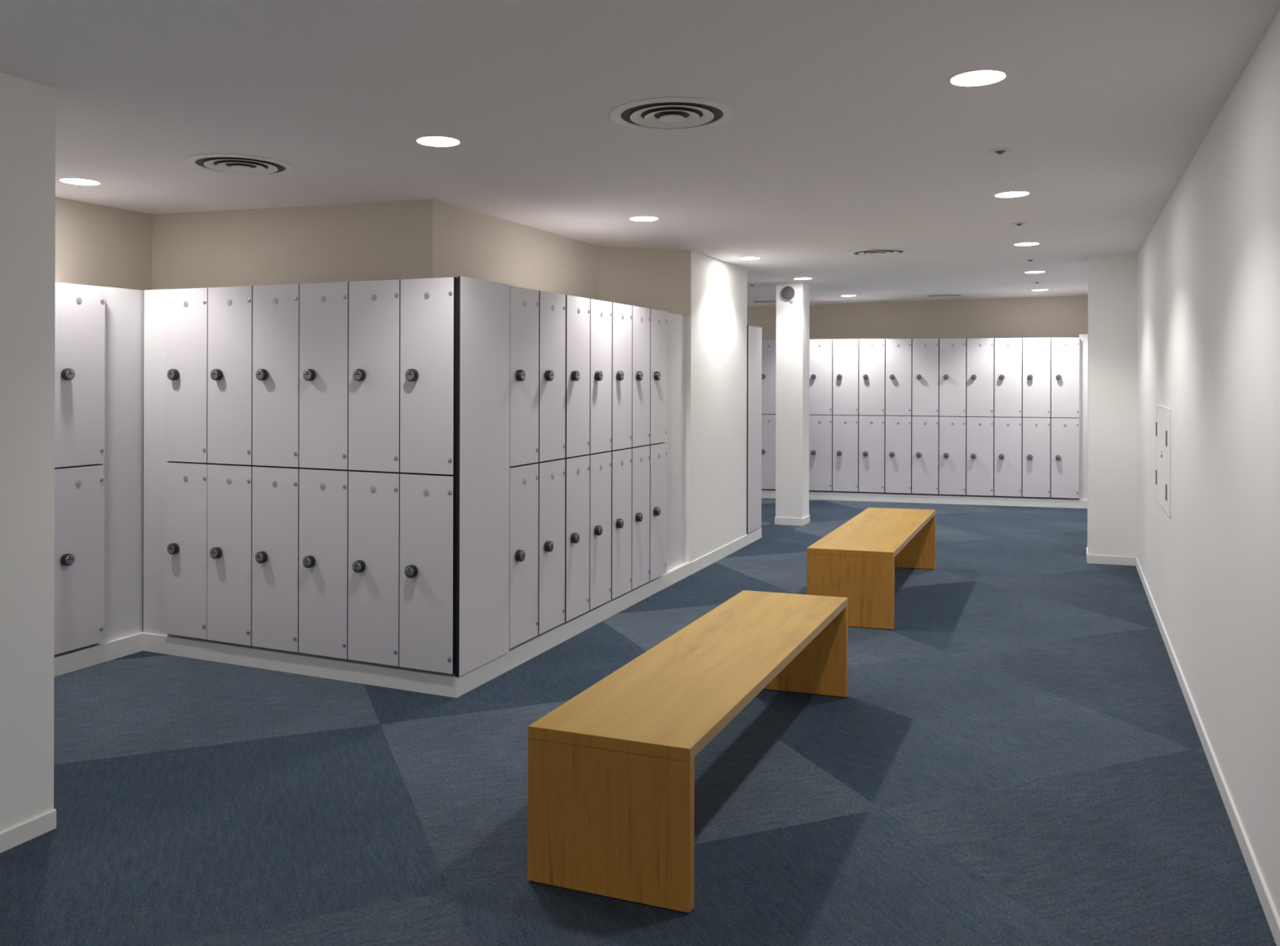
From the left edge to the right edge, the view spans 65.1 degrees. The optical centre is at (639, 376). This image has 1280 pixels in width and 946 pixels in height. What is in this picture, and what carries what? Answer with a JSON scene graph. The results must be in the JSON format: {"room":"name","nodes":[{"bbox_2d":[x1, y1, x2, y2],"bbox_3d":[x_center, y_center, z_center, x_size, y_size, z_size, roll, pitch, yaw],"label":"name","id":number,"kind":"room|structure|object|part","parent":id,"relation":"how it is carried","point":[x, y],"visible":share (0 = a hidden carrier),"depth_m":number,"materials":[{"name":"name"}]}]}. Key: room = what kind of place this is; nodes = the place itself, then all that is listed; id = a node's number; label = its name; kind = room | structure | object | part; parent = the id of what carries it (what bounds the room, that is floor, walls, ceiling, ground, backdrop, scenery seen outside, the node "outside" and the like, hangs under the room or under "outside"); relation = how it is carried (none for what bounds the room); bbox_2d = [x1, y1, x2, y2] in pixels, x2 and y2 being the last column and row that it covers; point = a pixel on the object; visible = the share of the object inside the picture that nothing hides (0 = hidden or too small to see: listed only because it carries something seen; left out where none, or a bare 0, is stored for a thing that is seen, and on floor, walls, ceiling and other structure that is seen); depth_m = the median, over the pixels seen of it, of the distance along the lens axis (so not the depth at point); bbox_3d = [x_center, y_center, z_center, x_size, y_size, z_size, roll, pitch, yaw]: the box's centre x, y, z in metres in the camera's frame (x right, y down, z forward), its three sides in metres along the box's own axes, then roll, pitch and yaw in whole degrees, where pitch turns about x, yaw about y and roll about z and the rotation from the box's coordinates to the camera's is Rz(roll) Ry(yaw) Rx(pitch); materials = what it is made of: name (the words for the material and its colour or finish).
{"room":"changing room","nodes":[
{"label":"changing room","id":0,"kind":"room"},
{"bbox_2d":[0,72,55,831],"bbox_3d":[-4.742,0.256,0.730,3.302,2.384,6.835,0,0,23],"label":"wall pillar","id":1,"kind":"structure","parent":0,"point":[27,108],"depth_m":3.14,"materials":[{"name":"paint"}]},
{"bbox_2d":[0,808,56,853],"bbox_3d":[-3.199,1.421,0.134,0.008,0.061,6.728,0,0,23],"label":"baseboard","id":2,"kind":"structure","parent":1,"relation":"attached to","point":[18,834],"depth_m":3.14,"materials":[{"name":"paint"}]},
{"bbox_2d":[55,196,151,615],"bbox_3d":[-3.865,0.258,5.137,1.470,2.384,1.965,0,0,23],"label":"wall","id":3,"kind":"structure","parent":0,"point":[96,245],"depth_m":5.45,"materials":[{"name":"beige paint"}]},
{"bbox_2d":[151,199,598,300],"bbox_3d":[-2.125,0.263,6.956,3.250,2.384,2.743,0,0,23],"label":"wall","id":4,"kind":"structure","parent":0,"point":[429,238],"depth_m":5.55,"materials":[{"name":"beige paint"}]},
{"bbox_2d":[53,534,747,697],"bbox_3d":[-1.321,1.411,6.317,2.295,0.092,6.125,0,0,23],"label":"baseboard","id":5,"kind":"structure","parent":4,"relation":"attached to","point":[437,683],"depth_m":5.04,"materials":[{"name":"paint"}]},
{"bbox_2d":[53,463,104,654],"bbox_3d":[-2.897,0.894,4.998,0.343,0.899,0.299,0,0,23],"label":"locker","id":6,"kind":"object","parent":5,"relation":"on","point":[79,491],"visible":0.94,"depth_m":4.95,"materials":[{"name":"laminate"}]},
{"bbox_2d":[54,282,105,467],"bbox_3d":[-2.895,-0.008,4.998,0.343,0.899,0.299,0,0,23],"label":"locker","id":7,"kind":"object","parent":6,"relation":"on","point":[79,308],"visible":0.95,"depth_m":4.95,"materials":[{"name":"laminate"}]},
{"bbox_2d":[97,286,143,644],"bbox_3d":[-2.705,0.451,5.224,0.013,1.820,0.262,0,0,23],"label":"filler panel","id":8,"kind":"object","parent":5,"relation":"on","point":[124,308],"visible":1,"depth_m":5.23,"materials":[{"name":"laminate"}]},
{"bbox_2d":[142,288,169,635],"bbox_3d":[-2.554,0.451,5.298,0.178,1.820,0.013,0,0,23],"label":"filler panel","id":9,"kind":"object","parent":5,"relation":"on","point":[154,461],"visible":0.93,"depth_m":5.30,"materials":[{"name":"laminate"}]},
{"bbox_2d":[164,461,212,639],"bbox_3d":[-2.293,0.896,5.301,0.299,0.899,0.340,0,0,23],"label":"locker","id":10,"kind":"object","parent":5,"relation":"on","point":[185,482],"visible":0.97,"depth_m":5.17,"materials":[{"name":"laminate"}]},
{"bbox_2d":[164,287,208,462],"bbox_3d":[-2.291,-0.006,5.300,0.299,0.899,0.343,0,0,23],"label":"locker","id":11,"kind":"object","parent":10,"relation":"on","point":[186,310],"visible":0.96,"depth_m":5.17,"materials":[{"name":"laminate"}]},
{"bbox_2d":[207,463,256,645],"bbox_3d":[-2.020,0.897,5.183,0.299,0.899,0.343,0,0,23],"label":"locker","id":12,"kind":"object","parent":5,"relation":"on","point":[229,486],"visible":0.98,"depth_m":5.05,"materials":[{"name":"laminate"}]},
{"bbox_2d":[207,285,253,465],"bbox_3d":[-2.018,-0.005,5.183,0.299,0.899,0.343,0,0,23],"label":"locker","id":13,"kind":"object","parent":12,"relation":"on","point":[229,335],"visible":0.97,"depth_m":5.05,"materials":[{"name":"laminate"}]},
{"bbox_2d":[251,465,302,652],"bbox_3d":[-1.747,0.897,5.067,0.299,0.899,0.343,0,0,23],"label":"locker","id":14,"kind":"object","parent":5,"relation":"on","point":[275,489],"visible":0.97,"depth_m":4.94,"materials":[{"name":"laminate"}]},
{"bbox_2d":[252,284,299,467],"bbox_3d":[-1.744,-0.005,5.067,0.299,0.899,0.343,0,0,23],"label":"locker","id":15,"kind":"object","parent":14,"relation":"on","point":[275,308],"visible":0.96,"depth_m":4.94,"materials":[{"name":"laminate"}]},
{"bbox_2d":[298,467,351,659],"bbox_3d":[-1.473,0.898,4.951,0.299,0.899,0.342,0,0,23],"label":"locker","id":16,"kind":"object","parent":5,"relation":"on","point":[323,493],"visible":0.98,"depth_m":4.82,"materials":[{"name":"laminate"}]},
{"bbox_2d":[298,281,348,469],"bbox_3d":[-1.471,-0.004,4.951,0.299,0.899,0.343,0,0,23],"label":"locker","id":17,"kind":"object","parent":16,"relation":"on","point":[323,428],"visible":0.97,"depth_m":4.82,"materials":[{"name":"laminate"}]},
{"bbox_2d":[347,470,401,666],"bbox_3d":[-1.200,0.899,4.835,0.299,0.899,0.342,0,0,23],"label":"locker","id":18,"kind":"object","parent":5,"relation":"on","point":[374,496],"visible":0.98,"depth_m":4.71,"materials":[{"name":"laminate"}]},
{"bbox_2d":[348,279,400,471],"bbox_3d":[-1.198,-0.003,4.835,0.299,0.899,0.343,0,0,23],"label":"locker","id":19,"kind":"object","parent":18,"relation":"on","point":[374,306],"visible":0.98,"depth_m":4.71,"materials":[{"name":"laminate"}]},
{"bbox_2d":[399,472,455,674],"bbox_3d":[-0.927,0.900,4.719,0.299,0.899,0.343,0,0,23],"label":"locker","id":20,"kind":"object","parent":5,"relation":"on","point":[427,587],"visible":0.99,"depth_m":4.59,"materials":[{"name":"laminate"}]},
{"bbox_2d":[400,276,457,475],"bbox_3d":[-0.924,-0.002,4.719,0.299,0.899,0.343,0,0,23],"label":"locker","id":21,"kind":"object","parent":20,"relation":"on","point":[428,306],"visible":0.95,"depth_m":4.59,"materials":[{"name":"laminate"}]},
{"bbox_2d":[455,277,457,677],"bbox_3d":[-0.825,0.459,4.566,0.008,1.812,0.040,0,0,23],"label":"post","id":22,"kind":"object","parent":5,"relation":"on","point":[456,277],"visible":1,"depth_m":4.55,"materials":[{"name":"black"}]},
{"bbox_2d":[457,275,510,676],"bbox_3d":[-0.736,0.453,4.746,0.013,1.814,0.442,0,0,23],"label":"filler panel","id":23,"kind":"object","parent":5,"relation":"on","point":[483,390],"visible":1,"depth_m":4.72,"materials":[{"name":"laminate"}]},
{"bbox_2d":[509,462,538,648],"bbox_3d":[-0.712,0.900,5.142,0.340,0.899,0.299,0,0,23],"label":"locker","id":24,"kind":"object","parent":5,"relation":"on","point":[523,478],"visible":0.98,"depth_m":5.08,"materials":[{"name":"laminate"}]},
{"bbox_2d":[509,285,538,466],"bbox_3d":[-0.709,-0.002,5.142,0.340,0.899,0.299,0,0,23],"label":"locker","id":25,"kind":"object","parent":24,"relation":"on","point":[524,302],"visible":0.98,"depth_m":5.08,"materials":[{"name":"laminate"}]},
{"bbox_2d":[536,458,564,635],"bbox_3d":[-0.594,0.900,5.418,0.341,0.899,0.299,0,0,23],"label":"locker","id":26,"kind":"object","parent":5,"relation":"on","point":[551,531],"visible":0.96,"depth_m":5.35,"materials":[{"name":"laminate"}]},
{"bbox_2d":[538,290,565,462],"bbox_3d":[-0.592,-0.002,5.418,0.341,0.899,0.299,0,0,23],"label":"locker","id":27,"kind":"object","parent":26,"relation":"on","point":[552,306],"visible":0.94,"depth_m":5.36,"materials":[{"name":"laminate"}]},
{"bbox_2d":[561,454,589,622],"bbox_3d":[-0.475,0.901,5.694,0.344,0.899,0.299,0,0,23],"label":"locker","id":28,"kind":"object","parent":5,"relation":"on","point":[576,468],"visible":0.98,"depth_m":5.62,"materials":[{"name":"laminate"}]},
{"bbox_2d":[564,294,590,457],"bbox_3d":[-0.473,-0.001,5.694,0.344,0.899,0.299,0,0,23],"label":"locker","id":29,"kind":"object","parent":28,"relation":"on","point":[577,308],"visible":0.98,"depth_m":5.63,"materials":[{"name":"laminate"}]},
{"bbox_2d":[586,451,611,610],"bbox_3d":[-0.357,0.901,5.970,0.345,0.899,0.299,0,0,23],"label":"locker","id":30,"kind":"object","parent":5,"relation":"on","point":[600,463],"visible":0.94,"depth_m":5.91,"materials":[{"name":"laminate"}]},
{"bbox_2d":[589,298,612,453],"bbox_3d":[-0.355,-0.001,5.970,0.345,0.899,0.299,0,0,23],"label":"locker","id":31,"kind":"object","parent":30,"relation":"on","point":[601,311],"visible":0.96,"depth_m":5.91,"materials":[{"name":"laminate"}]},
{"bbox_2d":[608,448,631,599],"bbox_3d":[-0.239,0.901,6.246,0.347,0.899,0.299,0,0,23],"label":"locker","id":32,"kind":"object","parent":5,"relation":"on","point":[621,459],"visible":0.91,"depth_m":6.18,"materials":[{"name":"laminate"}]},
{"bbox_2d":[611,302,631,450],"bbox_3d":[-0.236,-0.001,6.246,0.347,0.899,0.299,0,0,23],"label":"locker","id":33,"kind":"object","parent":32,"relation":"on","point":[621,346],"visible":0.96,"depth_m":6.18,"materials":[{"name":"laminate"}]},
{"bbox_2d":[628,444,649,590],"bbox_3d":[-0.121,0.902,6.522,0.348,0.899,0.299,0,0,23],"label":"locker","id":34,"kind":"object","parent":5,"relation":"on","point":[640,563],"visible":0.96,"depth_m":6.46,"materials":[{"name":"laminate"}]},
{"bbox_2d":[631,305,650,447],"bbox_3d":[-0.119,0.000,6.522,0.348,0.899,0.299,0,0,23],"label":"locker","id":35,"kind":"object","parent":34,"relation":"on","point":[641,317],"visible":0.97,"depth_m":6.45,"materials":[{"name":"laminate"}]},
{"bbox_2d":[646,442,666,581],"bbox_3d":[-0.003,0.902,6.798,0.349,0.899,0.299,0,0,23],"label":"locker","id":36,"kind":"object","parent":5,"relation":"on","point":[658,451],"visible":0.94,"depth_m":6.74,"materials":[{"name":"laminate"}]},
{"bbox_2d":[649,308,666,444],"bbox_3d":[-0.001,0.000,6.798,0.348,0.899,0.299,0,0,23],"label":"locker","id":37,"kind":"object","parent":36,"relation":"on","point":[658,351],"visible":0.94,"depth_m":6.73,"materials":[{"name":"laminate"}]},
{"bbox_2d":[663,312,685,571],"bbox_3d":[0.228,0.460,7.154,0.013,1.818,0.531,0,0,23],"label":"end panel","id":38,"kind":"object","parent":5,"relation":"on","point":[676,323],"visible":0.64,"depth_m":7.21,"materials":[{"name":"laminate"}]},
{"bbox_2d":[0,497,1276,945],"bbox_3d":[-0.827,1.508,4.967,7.200,0.100,17.700,0,0,23],"label":"floor","id":39,"kind":"structure","parent":0,"point":[1020,760],"depth_m":3.52,"materials":[{"name":"carpet"}]},
{"bbox_2d":[527,590,848,914],"bbox_3d":[0.313,1.236,3.740,0.511,0.450,2.059,0,0,23],"label":"bench","id":40,"kind":"object","parent":39,"relation":"on","point":[611,767],"visible":1,"depth_m":2.88,"materials":[{"name":"brown wood"}]},
{"bbox_3d":[0.314,1.029,3.740,0.511,0.036,2.059,0,0,23],"label":"seat","id":41,"kind":"part","parent":40,"relation":"part of","materials":[{"name":"brown wood"}]},
{"bbox_2d":[806,507,935,630],"bbox_3d":[1.617,1.239,6.774,0.494,0.450,2.073,0,0,23],"label":"bench","id":42,"kind":"object","parent":39,"relation":"on","point":[857,561],"visible":0.91,"depth_m":5.90,"materials":[{"name":"brown wood"}]},
{"bbox_3d":[1.617,1.032,6.774,0.494,0.036,2.073,0,0,23],"label":"seat","id":43,"kind":"part","parent":42,"relation":"part of","materials":[{"name":"brown wood"}]},
{"bbox_2d":[0,0,1279,306],"bbox_3d":[-0.820,-1.044,4.967,7.200,0.236,17.700,0,0,23],"label":"ceiling","id":44,"kind":"structure","parent":0,"point":[848,131],"depth_m":3.59,"materials":[{"name":"paint"}]},
{"bbox_2d":[58,177,101,185],"bbox_3d":[-2.671,-0.929,4.782,0.179,0.003,0.179,0,0,23],"label":"recessed light","id":45,"kind":"object","parent":44,"relation":"in","point":[80,181],"visible":1,"depth_m":4.78,"materials":[{"name":"white"}]},
{"bbox_2d":[185,153,294,175],"bbox_3d":[-1.749,-0.919,4.395,0.446,0.016,0.446,0,0,23],"label":"ceiling vent","id":46,"kind":"object","parent":44,"relation":"in","point":[234,164],"visible":1,"depth_m":4.37,"materials":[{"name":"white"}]},
{"bbox_3d":[-1.749,-0.927,4.395,0.372,0.001,0.372,0,0,23],"label":"plate","id":47,"kind":"part","parent":46,"relation":"part of","materials":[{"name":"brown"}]},
{"bbox_2d":[415,135,461,146],"bbox_3d":[-0.800,-0.932,3.975,0.179,0.004,0.179,0,0,23],"label":"recessed light","id":48,"kind":"object","parent":44,"relation":"in","point":[428,140],"visible":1,"depth_m":3.97,"materials":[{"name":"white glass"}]},
{"bbox_2d":[628,216,658,221],"bbox_3d":[0.024,-0.930,5.914,0.179,0.004,0.179,0,0,23],"label":"recessed light","id":49,"kind":"object","parent":44,"relation":"in","point":[635,218],"visible":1,"depth_m":5.90,"materials":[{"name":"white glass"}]},
{"bbox_2d":[609,97,733,130],"bbox_3d":[0.115,-0.933,3.604,0.446,0.016,0.446,-1,0,23],"label":"ceiling vent","id":50,"kind":"object","parent":44,"relation":"in","point":[666,113],"visible":1,"depth_m":3.58,"materials":[{"name":"white metal"}]},
{"bbox_3d":[0.115,-0.941,3.604,0.372,0.001,0.372,-1,0,23],"label":"plate","id":51,"kind":"part","parent":50,"relation":"part of","materials":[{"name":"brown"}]},
{"bbox_2d":[737,257,760,259],"bbox_3d":[0.859,-0.927,7.880,0.179,0.004,0.179,0,0,23],"label":"recessed light","id":52,"kind":"object","parent":44,"relation":"in","point":[740,258],"visible":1,"depth_m":7.87,"materials":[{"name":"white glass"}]},
{"bbox_2d":[751,300,776,303],"bbox_3d":[1.583,-0.911,12.312,0.446,0.016,0.446,0,0,23],"label":"ceiling vent","id":53,"kind":"object","parent":44,"relation":"in","point":[756,301],"visible":0.84,"depth_m":12.27,"materials":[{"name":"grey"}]},
{"bbox_2d":[793,277,812,279],"bbox_3d":[1.544,-0.926,9.493,0.179,0.004,0.179,0,0,23],"label":"recessed light","id":54,"kind":"object","parent":44,"relation":"in","point":[797,278],"visible":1,"depth_m":9.50,"materials":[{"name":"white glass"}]},
{"bbox_2d":[848,248,909,256],"bbox_3d":[1.797,-0.929,7.551,0.446,0.016,0.446,-1,0,23],"label":"ceiling vent","id":55,"kind":"object","parent":44,"relation":"in","point":[876,251],"visible":1,"depth_m":7.52,"materials":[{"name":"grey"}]},
{"bbox_3d":[1.797,-0.936,7.551,0.372,0.001,0.372,-1,0,23],"label":"plate","id":56,"kind":"part","parent":55,"relation":"part of","materials":[{"name":"white metal"}]},
{"bbox_2d":[924,293,964,297],"bbox_3d":[3.516,-0.924,11.556,0.446,0.016,0.446,-1,0,23],"label":"ceiling vent","id":57,"kind":"object","parent":44,"relation":"in","point":[940,295],"visible":1,"depth_m":11.48,"materials":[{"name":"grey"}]},
{"bbox_2d":[948,69,1007,86],"bbox_3d":[1.075,-0.949,3.191,0.179,0.004,0.179,0,0,23],"label":"recessed light","id":58,"kind":"object","parent":44,"relation":"in","point":[976,77],"visible":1,"depth_m":3.19,"materials":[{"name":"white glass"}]},
{"bbox_2d":[988,148,1012,154],"bbox_3d":[1.515,-0.943,4.215,0.094,0.014,0.094,-1,0,23],"label":"sprinkler","id":59,"kind":"object","parent":44,"relation":"attached to","point":[999,151],"visible":1,"depth_m":4.20,"materials":[{"name":"white metal"}]},
{"bbox_2d":[993,191,1030,197],"bbox_3d":[1.937,-0.947,5.217,0.179,0.004,0.179,0,0,23],"label":"recessed light","id":60,"kind":"object","parent":44,"relation":"in","point":[1011,193],"visible":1,"depth_m":5.22,"materials":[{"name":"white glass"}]},
{"bbox_2d":[1011,222,1027,226],"bbox_3d":[2.348,-0.940,6.203,0.094,0.014,0.094,-1,0,23],"label":"sprinkler","id":61,"kind":"object","parent":44,"relation":"attached to","point":[1019,224],"visible":1,"depth_m":6.19,"materials":[{"name":"white metal"}]},
{"bbox_2d":[1013,242,1039,245],"bbox_3d":[2.762,-0.945,7.159,0.179,0.004,0.179,0,0,23],"label":"recessed light","id":62,"kind":"object","parent":44,"relation":"in","point":[1020,243],"visible":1,"depth_m":7.14,"materials":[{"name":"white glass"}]},
{"bbox_2d":[1024,271,1045,273],"bbox_3d":[3.571,-0.943,9.065,0.179,0.004,0.179,0,0,23],"label":"recessed light","id":63,"kind":"object","parent":44,"relation":"in","point":[1029,272],"visible":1,"depth_m":9.07,"materials":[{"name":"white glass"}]},
{"bbox_2d":[1031,288,1048,290],"bbox_3d":[4.358,-0.941,10.916,0.179,0.004,0.179,0,0,23],"label":"recessed light","id":64,"kind":"object","parent":44,"relation":"in","point":[1037,289],"visible":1,"depth_m":10.93,"materials":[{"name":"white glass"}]},
{"bbox_2d":[598,245,690,315],"bbox_3d":[0.040,-0.691,7.243,0.505,0.474,0.522,0,0,23],"label":"wall","id":65,"kind":"structure","parent":0,"point":[660,279],"depth_m":7.23,"materials":[{"name":"beige paint"}]},
{"bbox_2d":[685,250,746,562],"bbox_3d":[-1.079,0.263,8.769,3.757,2.388,1.412,0,0,23],"label":"wall","id":66,"kind":"structure","parent":0,"point":[716,326],"depth_m":7.90,"materials":[{"name":"paint"}]},
{"bbox_2d":[746,527,761,544],"bbox_3d":[-0.025,1.414,9.330,2.264,0.092,0.443,0,0,23],"label":"baseboard","id":67,"kind":"structure","parent":66,"relation":"attached to","point":[755,535],"depth_m":8.89,"materials":[{"name":"paint"}]},
{"bbox_2d":[746,325,761,533],"bbox_3d":[0.009,0.458,9.319,2.200,1.805,0.430,0,0,23],"label":"panel","id":68,"kind":"object","parent":67,"relation":"on","point":[753,333],"visible":0.13,"depth_m":8.88,"materials":[{"name":"laminate"}]},
{"bbox_2d":[775,281,809,518],"bbox_3d":[1.523,0.269,9.995,0.268,2.390,0.280,0,0,23],"label":"wall column","id":69,"kind":"structure","parent":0,"point":[793,317],"depth_m":9.88,"materials":[{"name":"paint"}]},
{"bbox_2d":[781,285,795,301],"bbox_3d":[1.459,-0.813,9.853,0.140,0.153,0.036,0,0,23],"label":"loudspeaker","id":70,"kind":"object","parent":69,"relation":"attached to","point":[788,293],"visible":1,"depth_m":9.84,"materials":[{"name":"white"}]},
{"bbox_2d":[774,515,809,525],"bbox_3d":[1.520,1.429,9.995,0.284,0.070,0.296,0,0,23],"label":"baseboard","id":71,"kind":"structure","parent":69,"relation":"attached to","point":[778,521],"depth_m":9.87,"materials":[{"name":"paint"}]},
{"bbox_2d":[746,295,1088,340],"bbox_3d":[2.395,0.255,13.041,6.811,2.422,0.320,0,0,23],"label":"wall","id":72,"kind":"structure","parent":0,"point":[1049,317],"depth_m":12.28,"materials":[{"name":"beige paint"}]},
{"bbox_2d":[761,488,1087,508],"bbox_3d":[2.444,1.420,12.026,5.890,0.092,0.400,0,0,14],"label":"locker plinth","id":73,"kind":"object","parent":72,"relation":"attached to","point":[1050,502],"depth_m":11.56,"materials":[{"name":"paint"}]},
{"bbox_2d":[761,413,775,488],"bbox_3d":[1.579,0.906,12.173,0.299,0.899,0.343,0,0,14],"label":"locker","id":74,"kind":"object","parent":73,"relation":"on","point":[768,420],"visible":0.56,"depth_m":12.04,"materials":[{"name":"laminate"}]},
{"bbox_2d":[761,339,776,413],"bbox_3d":[1.581,0.004,12.173,0.299,0.899,0.342,0,0,14],"label":"locker","id":75,"kind":"object","parent":74,"relation":"on","point":[768,346],"visible":0.65,"depth_m":12.04,"materials":[{"name":"laminate"}]},
{"bbox_2d":[808,414,832,491],"bbox_3d":[2.163,0.908,12.024,0.299,0.899,0.342,0,0,14],"label":"locker","id":76,"kind":"object","parent":73,"relation":"on","point":[820,426],"visible":0.98,"depth_m":11.89,"materials":[{"name":"laminate"}]},
{"bbox_2d":[808,338,832,414],"bbox_3d":[2.165,0.006,12.024,0.299,0.899,0.343,0,0,14],"label":"locker","id":77,"kind":"object","parent":76,"relation":"on","point":[820,362],"visible":0.97,"depth_m":11.89,"materials":[{"name":"laminate"}]},
{"bbox_2d":[832,414,858,491],"bbox_3d":[2.455,0.908,11.950,0.299,0.899,0.342,0,0,14],"label":"locker","id":78,"kind":"object","parent":73,"relation":"on","point":[845,427],"visible":1,"depth_m":11.82,"materials":[{"name":"laminate"}]},
{"bbox_2d":[832,338,858,415],"bbox_3d":[2.458,0.006,11.950,0.299,0.899,0.343,0,0,14],"label":"locker","id":79,"kind":"object","parent":78,"relation":"on","point":[845,351],"visible":0.99,"depth_m":11.82,"materials":[{"name":"laminate"}]},
{"bbox_2d":[858,415,884,492],"bbox_3d":[2.748,0.909,11.875,0.299,0.899,0.342,0,0,14],"label":"locker","id":80,"kind":"object","parent":73,"relation":"on","point":[871,428],"visible":0.99,"depth_m":11.74,"materials":[{"name":"laminate"}]},
{"bbox_2d":[858,338,884,415],"bbox_3d":[2.750,0.007,11.875,0.299,0.899,0.343,0,0,14],"label":"locker","id":81,"kind":"object","parent":80,"relation":"on","point":[871,351],"visible":1,"depth_m":11.74,"materials":[{"name":"laminate"}]},
{"bbox_2d":[884,415,911,493],"bbox_3d":[3.040,0.910,11.801,0.299,0.899,0.343,0,0,14],"label":"locker","id":82,"kind":"object","parent":73,"relation":"on","point":[898,428],"visible":1,"depth_m":11.67,"materials":[{"name":"laminate"}]},
{"bbox_2d":[884,338,911,415],"bbox_3d":[3.042,0.008,11.801,0.299,0.899,0.343,0,0,14],"label":"locker","id":83,"kind":"object","parent":82,"relation":"on","point":[898,352],"visible":1,"depth_m":11.67,"materials":[{"name":"laminate"}]},
{"bbox_2d":[911,415,938,493],"bbox_3d":[3.332,0.911,11.726,0.299,0.899,0.343,0,0,14],"label":"locker","id":84,"kind":"object","parent":73,"relation":"on","point":[925,429],"visible":0.99,"depth_m":11.59,"materials":[{"name":"laminate"}]},
{"bbox_2d":[911,337,938,416],"bbox_3d":[3.334,0.009,11.726,0.299,0.899,0.342,0,0,14],"label":"locker","id":85,"kind":"object","parent":84,"relation":"on","point":[925,352],"visible":1,"depth_m":11.59,"materials":[{"name":"laminate"}]},
{"bbox_2d":[938,416,965,494],"bbox_3d":[3.624,0.911,11.652,0.299,0.899,0.342,0,0,14],"label":"locker","id":86,"kind":"object","parent":73,"relation":"on","point":[952,429],"visible":0.99,"depth_m":11.52,"materials":[{"name":"laminate"}]},
{"bbox_2d":[938,337,966,416],"bbox_3d":[3.627,0.009,11.652,0.299,0.899,0.343,0,0,14],"label":"locker","id":87,"kind":"object","parent":86,"relation":"on","point":[952,351],"visible":1,"depth_m":11.52,"materials":[{"name":"laminate"}]},
{"bbox_2d":[965,416,993,495],"bbox_3d":[3.917,0.912,11.578,0.299,0.899,0.342,0,0,14],"label":"locker","id":88,"kind":"object","parent":73,"relation":"on","point":[979,429],"visible":1,"depth_m":11.44,"materials":[{"name":"laminate"}]},
{"bbox_2d":[965,337,994,417],"bbox_3d":[3.919,0.010,11.577,0.299,0.899,0.343,0,0,14],"label":"locker","id":89,"kind":"object","parent":88,"relation":"on","point":[980,380],"visible":0.98,"depth_m":11.44,"materials":[{"name":"laminate"}]},
{"bbox_2d":[993,416,1022,497],"bbox_3d":[4.209,0.913,11.503,0.299,0.899,0.343,0,0,14],"label":"locker","id":90,"kind":"object","parent":73,"relation":"on","point":[1007,431],"visible":0.98,"depth_m":11.37,"materials":[{"name":"laminate"}]},
{"bbox_2d":[993,337,1022,417],"bbox_3d":[4.211,0.011,11.503,0.299,0.899,0.343,0,0,14],"label":"locker","id":91,"kind":"object","parent":90,"relation":"on","point":[1007,383],"visible":0.99,"depth_m":11.37,"materials":[{"name":"laminate"}]},
{"bbox_2d":[1022,417,1050,497],"bbox_3d":[4.501,0.914,11.428,0.299,0.899,0.343,0,0,14],"label":"locker","id":92,"kind":"object","parent":73,"relation":"on","point":[1036,431],"visible":0.98,"depth_m":11.30,"materials":[{"name":"laminate"}]},
{"bbox_2d":[1022,337,1050,417],"bbox_3d":[4.503,0.012,11.428,0.299,0.899,0.343,0,0,14],"label":"locker","id":93,"kind":"object","parent":92,"relation":"on","point":[1036,352],"visible":0.97,"depth_m":11.30,"materials":[{"name":"laminate"}]},
{"bbox_2d":[1049,417,1079,498],"bbox_3d":[4.793,0.915,11.354,0.299,0.899,0.343,0,0,14],"label":"locker","id":94,"kind":"object","parent":73,"relation":"on","point":[1064,432],"visible":0.97,"depth_m":11.22,"materials":[{"name":"laminate"}]},
{"bbox_2d":[1050,337,1079,417],"bbox_3d":[4.796,0.013,11.354,0.299,0.899,0.342,0,0,14],"label":"locker","id":95,"kind":"object","parent":94,"relation":"on","point":[1064,351],"visible":0.97,"depth_m":11.22,"materials":[{"name":"laminate"}]},
{"bbox_2d":[1079,333,1088,500],"bbox_3d":[5.086,0.455,11.184,0.345,1.853,0.014,0,0,14],"label":"filler panel","id":96,"kind":"object","parent":73,"relation":"on","point":[1083,338],"visible":0.36,"depth_m":11.21,"materials":[{"name":"laminate"}]},
{"bbox_2d":[1087,253,1137,557],"bbox_3d":[3.763,0.259,7.992,0.345,2.422,0.345,0,0,23],"label":"wall","id":97,"kind":"structure","parent":0,"point":[1112,397],"depth_m":7.85,"materials":[{"name":"paint"}]},
{"bbox_2d":[1137,8,1279,919],"bbox_3d":[2.311,0.253,3.636,0.389,2.426,17.700,0,0,23],"label":"wall","id":98,"kind":"structure","parent":0,"point":[1208,267],"depth_m":3.46,"materials":[{"name":"paint"}]},
{"bbox_2d":[1155,405,1171,516],"bbox_3d":[2.959,0.457,5.674,0.010,0.567,0.851,0,0,23],"label":"access panel","id":99,"kind":"object","parent":98,"relation":"attached to","point":[1163,424],"visible":1,"depth_m":5.60,"materials":[{"name":"paint"}]},
{"bbox_2d":[1086,546,1279,945],"bbox_3d":[1.186,1.428,1.945,0.352,0.070,13.490,0,0,23],"label":"baseboard","id":100,"kind":"structure","parent":98,"relation":"attached to","point":[1267,904],"depth_m":3.62,"materials":[{"name":"paint"}]}
]}

